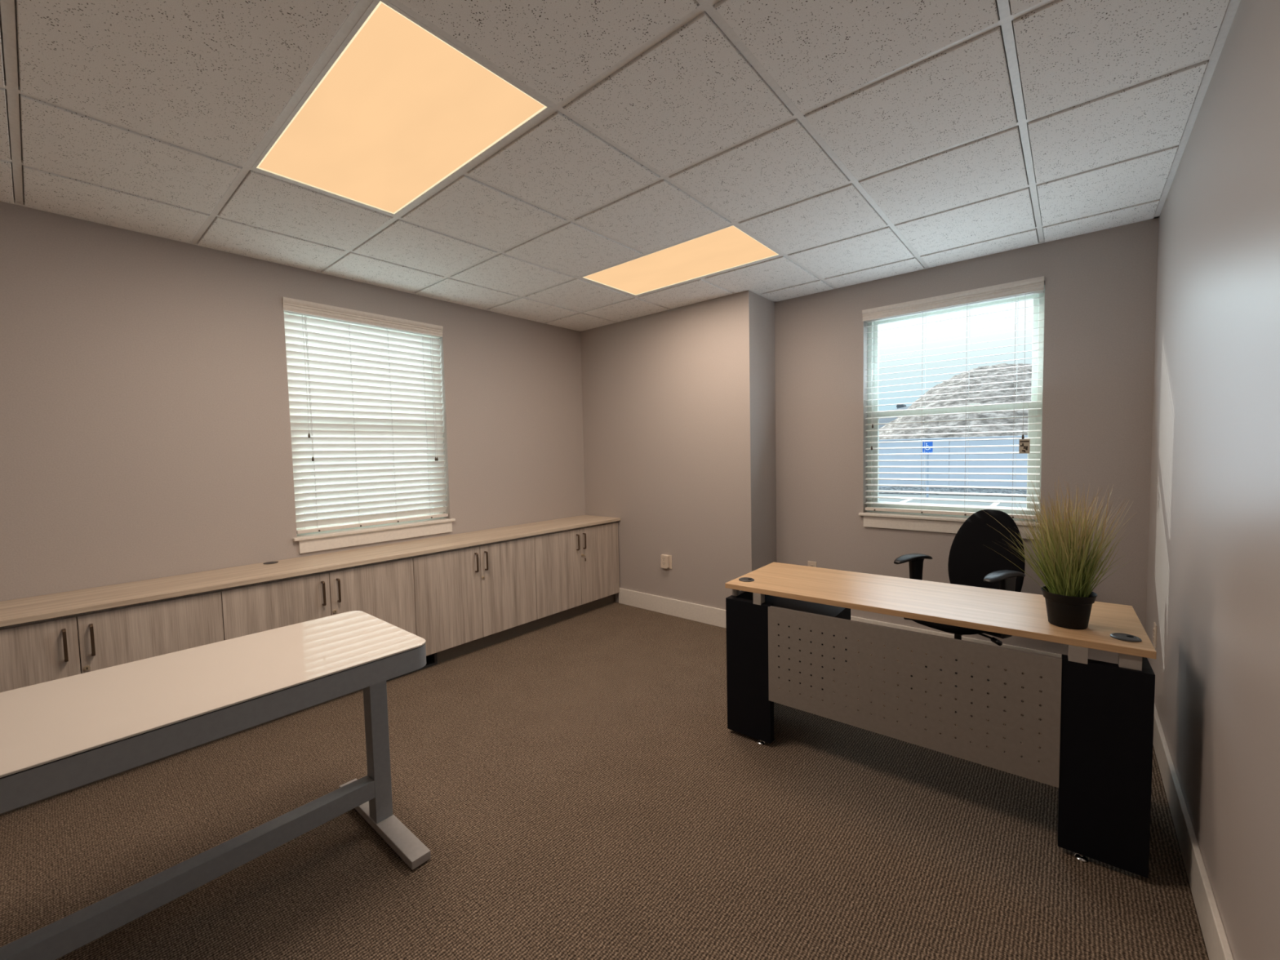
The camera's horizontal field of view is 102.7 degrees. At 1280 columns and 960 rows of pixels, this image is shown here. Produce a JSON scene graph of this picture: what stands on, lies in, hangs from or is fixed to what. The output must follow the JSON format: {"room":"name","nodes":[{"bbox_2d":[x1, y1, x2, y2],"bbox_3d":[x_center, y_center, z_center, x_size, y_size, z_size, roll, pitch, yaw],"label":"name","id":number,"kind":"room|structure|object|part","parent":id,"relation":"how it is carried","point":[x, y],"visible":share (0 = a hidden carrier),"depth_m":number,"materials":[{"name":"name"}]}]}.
{"room":"office","nodes":[
{"label":"office","id":0,"kind":"room"},
{"bbox_2d":[0,198,585,601],"bbox_3d":[-2.382,0.005,3.089,0.170,3.226,5.450,1,4,40],"label":"wall","id":1,"kind":"structure","parent":0,"point":[145,424],"depth_m":2.80,"materials":[{"name":"beige paint"}]},
{"bbox_2d":[285,313,455,553],"bbox_3d":[-1.891,-0.346,3.630,0.199,1.563,1.090,1,4,40],"label":"window","id":2,"kind":"structure","parent":1,"relation":"in","point":[346,537],"depth_m":3.56,"materials":[{"name":"white plastic"}]},
{"bbox_3d":[-1.962,-0.743,3.662,0.030,0.708,0.978,1,4,40],"label":"sash","id":3,"kind":"part","parent":2,"relation":"part of","materials":[{"name":"white plastic"}]},
{"bbox_2d":[282,297,448,533],"bbox_3d":[-1.863,-0.418,3.596,0.084,1.468,1.042,1,4,40],"label":"window blind","id":4,"kind":"object","parent":2,"relation":"attached to","point":[377,384],"visible":0.95,"depth_m":3.54,"materials":[{"name":"white plastic"}]},
{"bbox_3d":[-2.123,-0.674,3.253,0.002,0.752,0.006,-1,3,7],"label":"pull cord","id":5,"kind":"part","parent":4,"relation":"part of","materials":[{"name":"white fabric"}]},
{"bbox_3d":[-2.113,-0.600,3.267,0.002,0.902,0.006,-1,3,7],"label":"pull cord","id":6,"kind":"part","parent":4,"relation":"part of","materials":[{"name":"white fabric"}]},
{"bbox_3d":[-2.123,-0.363,3.314,0.006,1.380,0.033,-4,4,-42],"label":"ladder cord","id":7,"kind":"part","parent":4,"relation":"part of","materials":[{"name":"white fabric"}]},
{"bbox_3d":[-1.959,-0.377,3.508,0.006,1.380,0.033,-4,4,-42],"label":"ladder cord","id":8,"kind":"part","parent":4,"relation":"part of","materials":[{"name":"white fabric"}]},
{"bbox_3d":[-1.857,0.303,3.649,0.050,0.022,1.026,1,4,40],"label":"rail","id":9,"kind":"part","parent":4,"relation":"part of","materials":[{"name":"white plastic"}]},
{"bbox_3d":[-1.793,-0.391,3.703,0.006,1.380,0.033,-4,4,-42],"label":"ladder cord","id":10,"kind":"part","parent":4,"relation":"part of","materials":[{"name":"white fabric"}]},
{"bbox_3d":[-1.629,-0.405,3.897,0.006,1.380,0.033,-4,4,-42],"label":"ladder cord","id":11,"kind":"part","parent":4,"relation":"part of","materials":[{"name":"white fabric"}]},
{"bbox_3d":[-1.572,-0.636,3.905,0.004,0.922,0.018,1,4,40],"label":"pull cord","id":12,"kind":"part","parent":4,"relation":"part of","materials":[{"name":"white fabric"}]},
{"bbox_3d":[-1.922,-0.060,3.678,0.030,0.718,0.978,1,4,40],"label":"sash","id":13,"kind":"part","parent":2,"relation":"part of","materials":[{"name":"white plastic"}]},
{"bbox_3d":[-1.849,0.341,3.645,0.129,0.020,1.090,1,4,40],"label":"sill","id":14,"kind":"part","parent":2,"relation":"part of","materials":[{"name":"white paint"}]},
{"bbox_2d":[0,601,1208,959],"bbox_3d":[-0.566,1.464,2.007,4.394,0.250,6.126,1,4,40],"label":"floor","id":15,"kind":"structure","parent":0,"point":[579,787],"depth_m":1.91,"materials":[{"name":"brown carpet"}]},
{"bbox_2d":[0,589,227,815],"bbox_3d":[-2.584,0.969,2.368,0.483,0.788,0.984,1,4,40],"label":"base cabinet","id":16,"kind":"object","parent":15,"relation":"on","point":[43,651],"visible":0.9,"depth_m":2.28,"materials":[{"name":"beige laminate"}]},
{"bbox_3d":[-2.591,0.939,2.048,0.018,0.671,0.489,1,4,40],"label":"door","id":17,"kind":"part","parent":16,"relation":"part of","materials":[{"name":"beige laminate"}]},
{"bbox_3d":[-2.443,0.703,2.177,0.031,0.139,0.011,1,4,40],"label":"handle","id":18,"kind":"part","parent":16,"relation":"part of","materials":[{"name":"brown metal"}]},
{"bbox_3d":[-2.392,0.699,2.237,0.031,0.139,0.011,1,4,40],"label":"handle","id":19,"kind":"part","parent":16,"relation":"part of","materials":[{"name":"brown metal"}]},
{"bbox_3d":[-2.273,0.911,2.423,0.018,0.671,0.489,1,4,40],"label":"door","id":20,"kind":"part","parent":16,"relation":"part of","materials":[{"name":"beige laminate"}]},
{"bbox_2d":[0,610,431,959],"bbox_3d":[-1.468,0.997,1.463,0.654,0.780,1.520,1,4,40],"label":"table","id":21,"kind":"object","parent":15,"relation":"on","point":[60,735],"visible":1,"depth_m":1.50,"materials":[{"name":"laminate"}]},
{"bbox_3d":[-1.471,0.611,1.437,0.634,0.006,1.520,1,4,40],"label":"glass","id":22,"kind":"part","parent":21,"relation":"part of","materials":[{"name":"white glass"}]},
{"bbox_3d":[-1.470,0.654,1.440,0.632,0.074,1.518,1,4,40],"label":"apron frame","id":23,"kind":"part","parent":21,"relation":"part of","materials":[{"name":"grey metal"}]},
{"bbox_3d":[-1.019,0.982,1.984,0.065,0.662,0.062,1,4,40],"label":"leg","id":24,"kind":"part","parent":21,"relation":"part of","materials":[{"name":"grey metal"}]},
{"bbox_2d":[220,556,416,736],"bbox_3d":[-1.949,0.914,3.117,0.483,0.788,0.984,1,4,40],"label":"base cabinet","id":25,"kind":"object","parent":15,"relation":"on","point":[384,590],"visible":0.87,"depth_m":2.94,"materials":[{"name":"beige laminate"}]},
{"bbox_3d":[-1.955,0.884,2.797,0.018,0.671,0.489,1,4,40],"label":"door","id":26,"kind":"part","parent":25,"relation":"part of","materials":[{"name":"beige laminate"}]},
{"bbox_2d":[0,515,620,626],"bbox_3d":[-1.995,0.505,3.059,0.475,0.028,5.048,1,4,40],"label":"countertop","id":27,"kind":"structure","parent":25,"relation":"on","point":[20,611],"depth_m":2.79,"materials":[{"name":"laminate"}]},
{"bbox_3d":[-1.808,0.648,2.927,0.031,0.139,0.011,1,4,40],"label":"handle","id":28,"kind":"part","parent":25,"relation":"part of","materials":[{"name":"brown metal"}]},
{"bbox_3d":[-1.757,0.644,2.987,0.031,0.139,0.011,1,4,40],"label":"handle","id":29,"kind":"part","parent":25,"relation":"part of","materials":[{"name":"brown metal"}]},
{"bbox_3d":[-1.637,0.857,3.172,0.018,0.671,0.489,1,4,40],"label":"door","id":30,"kind":"part","parent":25,"relation":"part of","materials":[{"name":"beige laminate"}]},
{"bbox_2d":[386,653,437,681],"bbox_3d":[-1.548,1.231,3.437,0.089,0.102,0.348,1,4,40],"label":"air vent","id":31,"kind":"object","parent":25,"relation":"attached to","point":[434,660],"visible":0.28,"depth_m":3.52,"materials":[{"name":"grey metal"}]},
{"bbox_2d":[411,535,537,663],"bbox_3d":[-1.313,0.860,3.867,0.483,0.788,0.984,1,4,40],"label":"base cabinet","id":32,"kind":"object","parent":15,"relation":"on","point":[471,598],"visible":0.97,"depth_m":3.69,"materials":[{"name":"beige laminate"}]},
{"bbox_3d":[-1.319,0.829,3.547,0.018,0.671,0.489,1,4,40],"label":"door","id":33,"kind":"part","parent":32,"relation":"part of","materials":[{"name":"beige laminate"}]},
{"bbox_3d":[-1.172,0.594,3.676,0.031,0.139,0.011,1,4,40],"label":"handle","id":34,"kind":"part","parent":32,"relation":"part of","materials":[{"name":"brown metal"}]},
{"bbox_3d":[-1.121,0.589,3.736,0.031,0.139,0.011,1,4,40],"label":"handle","id":35,"kind":"part","parent":32,"relation":"part of","materials":[{"name":"brown metal"}]},
{"bbox_3d":[-1.001,0.802,3.922,0.018,0.671,0.489,1,4,40],"label":"door","id":36,"kind":"part","parent":32,"relation":"part of","materials":[{"name":"beige laminate"}]},
{"bbox_2d":[532,521,619,631],"bbox_3d":[-0.677,0.805,4.617,0.483,0.788,0.984,1,4,40],"label":"base cabinet","id":37,"kind":"object","parent":15,"relation":"on","point":[568,585],"visible":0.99,"depth_m":4.43,"materials":[{"name":"beige laminate"}]},
{"bbox_3d":[-0.684,0.775,4.297,0.018,0.671,0.489,1,4,40],"label":"door","id":38,"kind":"part","parent":37,"relation":"part of","materials":[{"name":"beige laminate"}]},
{"bbox_3d":[-0.536,0.539,4.426,0.031,0.139,0.011,1,4,40],"label":"handle","id":39,"kind":"part","parent":37,"relation":"part of","materials":[{"name":"brown metal"}]},
{"bbox_3d":[-0.485,0.535,4.486,0.031,0.139,0.011,1,4,40],"label":"handle","id":40,"kind":"part","parent":37,"relation":"part of","materials":[{"name":"brown metal"}]},
{"bbox_3d":[-0.366,0.747,4.671,0.018,0.671,0.489,1,4,40],"label":"door","id":41,"kind":"part","parent":37,"relation":"part of","materials":[{"name":"beige laminate"}]},
{"bbox_2d":[724,562,1156,878],"bbox_3d":[1.213,0.893,2.332,1.535,0.776,0.586,1,4,38],"label":"office desk","id":42,"kind":"object","parent":15,"relation":"on","point":[789,627],"visible":1,"depth_m":1.96,"materials":[{"name":"brown wood"}]},
{"bbox_3d":[1.036,0.834,2.107,1.072,0.454,0.020,1,4,38],"label":"modesty panel","id":43,"kind":"part","parent":42,"relation":"part of","materials":[{"name":"silver metal"}]},
{"bbox_2d":[982,480,1137,629],"bbox_3d":[1.499,0.257,1.856,0.422,0.543,0.382,-2,3,-9],"label":"potted grass","id":44,"kind":"object","parent":42,"relation":"on","point":[1068,593],"depth_m":1.82,"materials":[{"name":"green plant"}]},
{"bbox_2d":[1040,586,1097,629],"bbox_3d":[1.558,0.465,1.865,0.157,0.123,0.157,1,4,40],"label":"pot","id":45,"kind":"object","parent":42,"relation":"on","point":[1066,609],"depth_m":1.82,"materials":[{"name":"black plastic"}]},
{"bbox_2d":[893,509,1025,712],"bbox_3d":[1.866,0.710,2.967,0.601,1.043,0.605,-3,3,-26],"label":"office chair","id":46,"kind":"object","parent":15,"relation":"on","point":[971,562],"visible":0.62,"depth_m":3.02,"materials":[{"name":"black fabric"}]},
{"bbox_3d":[1.748,0.657,3.117,0.124,0.331,0.192,-3,3,-26],"label":"armrest","id":47,"kind":"part","parent":46,"relation":"part of","materials":[{"name":"black plastic"}]},
{"bbox_3d":[1.805,0.770,2.940,0.450,0.096,0.470,-3,3,-26],"label":"seat","id":48,"kind":"part","parent":46,"relation":"part of","materials":[{"name":"black fabric"}]},
{"bbox_3d":[2.072,0.461,3.056,0.134,0.563,0.436,-3,3,-26],"label":"backrest","id":49,"kind":"part","parent":46,"relation":"part of","materials":[{"name":"black fabric"}]},
{"bbox_3d":[1.877,0.854,2.781,0.033,0.035,0.176,-2,3,-17],"label":"lever","id":50,"kind":"part","parent":46,"relation":"part of","materials":[{"name":"black plastic"}]},
{"bbox_3d":[1.911,0.671,2.778,0.124,0.331,0.192,-3,3,-26],"label":"armrest","id":51,"kind":"part","parent":46,"relation":"part of","materials":[{"name":"black plastic"}]},
{"bbox_2d":[0,0,1240,331],"bbox_3d":[-0.627,-1.300,1.857,4.054,0.034,5.786,1,4,40],"label":"ceiling","id":52,"kind":"structure","parent":0,"point":[858,141],"depth_m":1.91,"materials":[{"name":"white tile"}]},
{"bbox_2d":[251,0,552,216],"bbox_3d":[-0.949,-1.329,1.936,1.195,0.086,0.586,1,4,40],"label":"ceiling light","id":53,"kind":"object","parent":52,"relation":"attached to","point":[399,109],"visible":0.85,"depth_m":1.81,"materials":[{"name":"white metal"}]},
{"bbox_2d":[579,223,781,296],"bbox_3d":[0.232,-1.430,3.328,1.195,0.086,0.586,1,4,40],"label":"ceiling light","id":54,"kind":"object","parent":52,"relation":"attached to","point":[731,246],"visible":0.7,"depth_m":3.27,"materials":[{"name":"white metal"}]},
{"bbox_2d":[580,290,776,609],"bbox_3d":[0.275,-0.147,4.801,2.010,3.226,0.606,1,4,40],"label":"wall","id":55,"kind":"structure","parent":0,"point":[678,404],"depth_m":4.30,"materials":[{"name":"beige paint"}]},
{"bbox_2d":[660,554,671,568],"bbox_3d":[0.230,0.715,4.481,0.102,0.122,0.034,1,4,40],"label":"adapter","id":56,"kind":"object","parent":55,"relation":"attached to","point":[665,560],"visible":1,"depth_m":4.47,"materials":[{"name":"beige plastic"}]},
{"bbox_3d":[0.241,0.715,4.491,0.098,0.120,0.006,1,4,40],"label":"plate","id":57,"kind":"part","parent":56,"relation":"part of","materials":[{"name":"beige plastic"}]},
{"bbox_2d":[618,587,726,628],"bbox_3d":[0.341,1.113,4.429,1.416,0.147,0.016,1,4,40],"label":"baseboard","id":58,"kind":"structure","parent":55,"relation":"attached to","point":[715,616],"depth_m":4.45,"materials":[{"name":"white paint"}]},
{"bbox_2d":[774,217,1159,664],"bbox_3d":[2.093,-0.119,3.548,2.384,3.226,0.170,1,4,40],"label":"wall","id":59,"kind":"structure","parent":0,"point":[1100,309],"depth_m":3.11,"materials":[{"name":"beige paint"}]},
{"bbox_2d":[807,560,816,567],"bbox_3d":[1.377,0.709,4.097,0.072,0.116,0.009,1,4,40],"label":"wall outlet","id":60,"kind":"object","parent":59,"relation":"attached to","point":[810,563],"visible":0.33,"depth_m":4.09,"materials":[{"name":"beige plastic"}]},
{"bbox_2d":[858,284,1044,539],"bbox_3d":[2.091,-0.427,3.501,1.090,1.563,0.199,1,4,40],"label":"window","id":61,"kind":"structure","parent":59,"relation":"in","point":[945,523],"depth_m":3.50,"materials":[{"name":"white plastic"}]},
{"bbox_3d":[2.084,0.262,3.511,1.090,0.020,0.129,1,4,40],"label":"sill","id":62,"kind":"part","parent":61,"relation":"part of","materials":[{"name":"white paint"}]},
{"bbox_2d":[862,275,1044,519],"bbox_3d":[2.060,-0.498,3.468,1.042,1.468,0.085,1,4,40],"label":"window blind","id":63,"kind":"object","parent":61,"relation":"attached to","point":[1033,286],"visible":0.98,"depth_m":3.42,"materials":[{"name":"white plastic"}]},
{"bbox_3d":[1.694,-0.705,3.739,0.006,0.912,0.002,-1,3,7],"label":"pull cord","id":64,"kind":"part","parent":63,"relation":"part of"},
{"bbox_3d":[1.696,-0.784,3.730,0.006,0.752,0.002,-1,3,7],"label":"pull cord","id":65,"kind":"part","parent":63,"relation":"part of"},
{"bbox_3d":[1.735,-0.472,3.765,0.006,1.380,0.056,2,4,45],"label":"ladder cord","id":66,"kind":"part","parent":63,"relation":"part of","materials":[{"name":"white fabric"}]},
{"bbox_3d":[1.973,-0.467,3.563,0.006,1.380,0.056,2,4,45],"label":"ladder cord","id":67,"kind":"part","parent":63,"relation":"part of","materials":[{"name":"white fabric"}]},
{"bbox_3d":[2.089,0.223,3.516,1.026,0.022,0.050,1,4,40],"label":"rail","id":68,"kind":"part","parent":63,"relation":"part of","materials":[{"name":"white plastic"}]},
{"bbox_3d":[2.170,-0.462,3.396,0.006,1.380,0.056,2,4,45],"label":"ladder cord","id":69,"kind":"part","parent":63,"relation":"part of","materials":[{"name":"white fabric"}]},
{"bbox_3d":[2.367,-0.458,3.230,0.006,1.380,0.056,2,4,45],"label":"ladder cord","id":70,"kind":"part","parent":63,"relation":"part of","materials":[{"name":"white fabric"}]},
{"bbox_3d":[2.373,-0.713,3.162,0.006,0.862,0.002,-1,3,7],"label":"pull cord","id":71,"kind":"part","parent":63,"relation":"part of","materials":[{"name":"white fabric"}]},
{"bbox_2d":[1018,439,1030,453],"bbox_3d":[2.385,-0.208,3.176,0.054,0.088,0.002,1,4,40],"label":"tag","id":72,"kind":"object","parent":63,"relation":"hanging from","point":[1024,444],"visible":1,"depth_m":3.18,"materials":[{"name":"beige paper"}]},
{"bbox_3d":[2.130,-0.143,3.554,0.978,0.718,0.030,1,4,40],"label":"sash","id":73,"kind":"part","parent":61,"relation":"part of","materials":[{"name":"white plastic"}]},
{"bbox_3d":[2.135,-0.827,3.541,0.978,0.708,0.030,1,4,40],"label":"sash","id":74,"kind":"part","parent":61,"relation":"part of","materials":[{"name":"white plastic"}]},
{"bbox_2d":[850,615,1062,657],"bbox_3d":[1.989,1.122,3.604,2.198,0.147,0.016,1,4,40],"label":"baseboard","id":75,"kind":"structure","parent":59,"relation":"attached to","point":[852,618],"depth_m":3.52,"materials":[{"name":"white paint"}]},
{"bbox_2d":[1146,0,1279,959],"bbox_3d":[0.982,0.069,0.527,0.170,3.226,5.886,1,4,40],"label":"wall","id":76,"kind":"structure","parent":0,"point":[1213,584],"depth_m":1.42,"materials":[{"name":"grey paint"}]},
{"bbox_2d":[1152,622,1156,648],"bbox_3d":[2.548,0.768,2.535,0.009,0.116,0.072,1,4,40],"label":"wall outlet","id":77,"kind":"object","parent":76,"relation":"attached to","point":[1154,636],"visible":1,"depth_m":2.52,"materials":[{"name":"beige plastic"}]},
{"bbox_2d":[1152,702,1234,959],"bbox_3d":[0.971,1.302,0.692,0.016,0.147,5.786,1,4,40],"label":"baseboard","id":78,"kind":"structure","parent":76,"relation":"attached to","point":[1215,940],"depth_m":1.63,"materials":[{"name":"white paint"}]},
{"label":"outside","id":79,"kind":"structure","parent":0,"visible":0},
{"bbox_2d":[302,466,1026,520],"bbox_3d":[44.985,-4.370,97.501,230.000,0.400,320.000,1,4,40],"label":"ground","id":80,"kind":"structure","parent":79,"point":[944,496],"depth_m":16.61,"materials":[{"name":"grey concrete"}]},
{"bbox_2d":[879,405,910,428],"bbox_3d":[68.767,-13.103,129.224,135.000,13.151,40.000,1,4,40],"label":"ridge","id":81,"kind":"object","parent":80,"relation":"on","point":[881,420],"visible":0.02,"depth_m":129.28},
{"bbox_2d":[896,404,906,408],"bbox_3d":[72.272,-19.439,141.547,1.900,2.750,3.400,1,4,40],"label":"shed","id":82,"kind":"object","parent":81,"relation":"on","point":[900,406],"visible":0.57,"depth_m":140.37,"materials":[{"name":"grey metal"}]},
{"bbox_2d":[922,441,933,497],"bbox_3d":[9.364,-0.320,16.672,0.293,1.845,0.056,1,4,40],"label":"parking sign","id":83,"kind":"object","parent":80,"relation":"on","point":[924,443],"visible":0.76,"depth_m":16.65,"materials":[{"name":"blue metal"}]},
{"bbox_3d":[9.333,-1.028,16.615,0.290,0.425,0.004,1,4,40],"label":"sign panel","id":84,"kind":"part","parent":83,"relation":"part of","materials":[{"name":"blue metal"}]},
{"bbox_3d":[9.367,-0.313,16.676,0.060,1.830,0.048,1,4,40],"label":"post","id":85,"kind":"part","parent":83,"relation":"part of","materials":[{"name":"grey metal"}]},
{"bbox_2d":[878,486,1026,496],"bbox_3d":[11.286,0.361,18.882,28.000,0.120,2.900,1,4,34],"label":"gravel","id":86,"kind":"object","parent":80,"relation":"on","point":[891,488],"visible":0.16,"depth_m":18.49,"materials":[{"name":"grey gravel"}]},
{"bbox_2d":[878,435,1027,488],"bbox_3d":[12.159,-0.602,20.129,28.005,2.110,0.213,1,4,34],"label":"fence","id":87,"kind":"object","parent":80,"relation":"on","point":[1009,442],"visible":0.1,"depth_m":19.95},
{"bbox_2d":[879,363,1031,439],"bbox_3d":[34.270,-6.803,49.941,33.000,10.739,30.000,1,4,40],"label":"rocky hill","id":88,"kind":"structure","parent":80,"relation":"on","point":[1022,369],"depth_m":46.29,"materials":[{"name":"grey stone"}]},
{"bbox_2d":[990,499,999,506],"bbox_3d":[10.197,0.689,14.697,0.140,0.005,2.600,1,4,40],"label":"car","id":89,"kind":"object","parent":80,"relation":"on","point":[993,504],"visible":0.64,"depth_m":14.64,"materials":[{"name":"white paint"}]}
]}

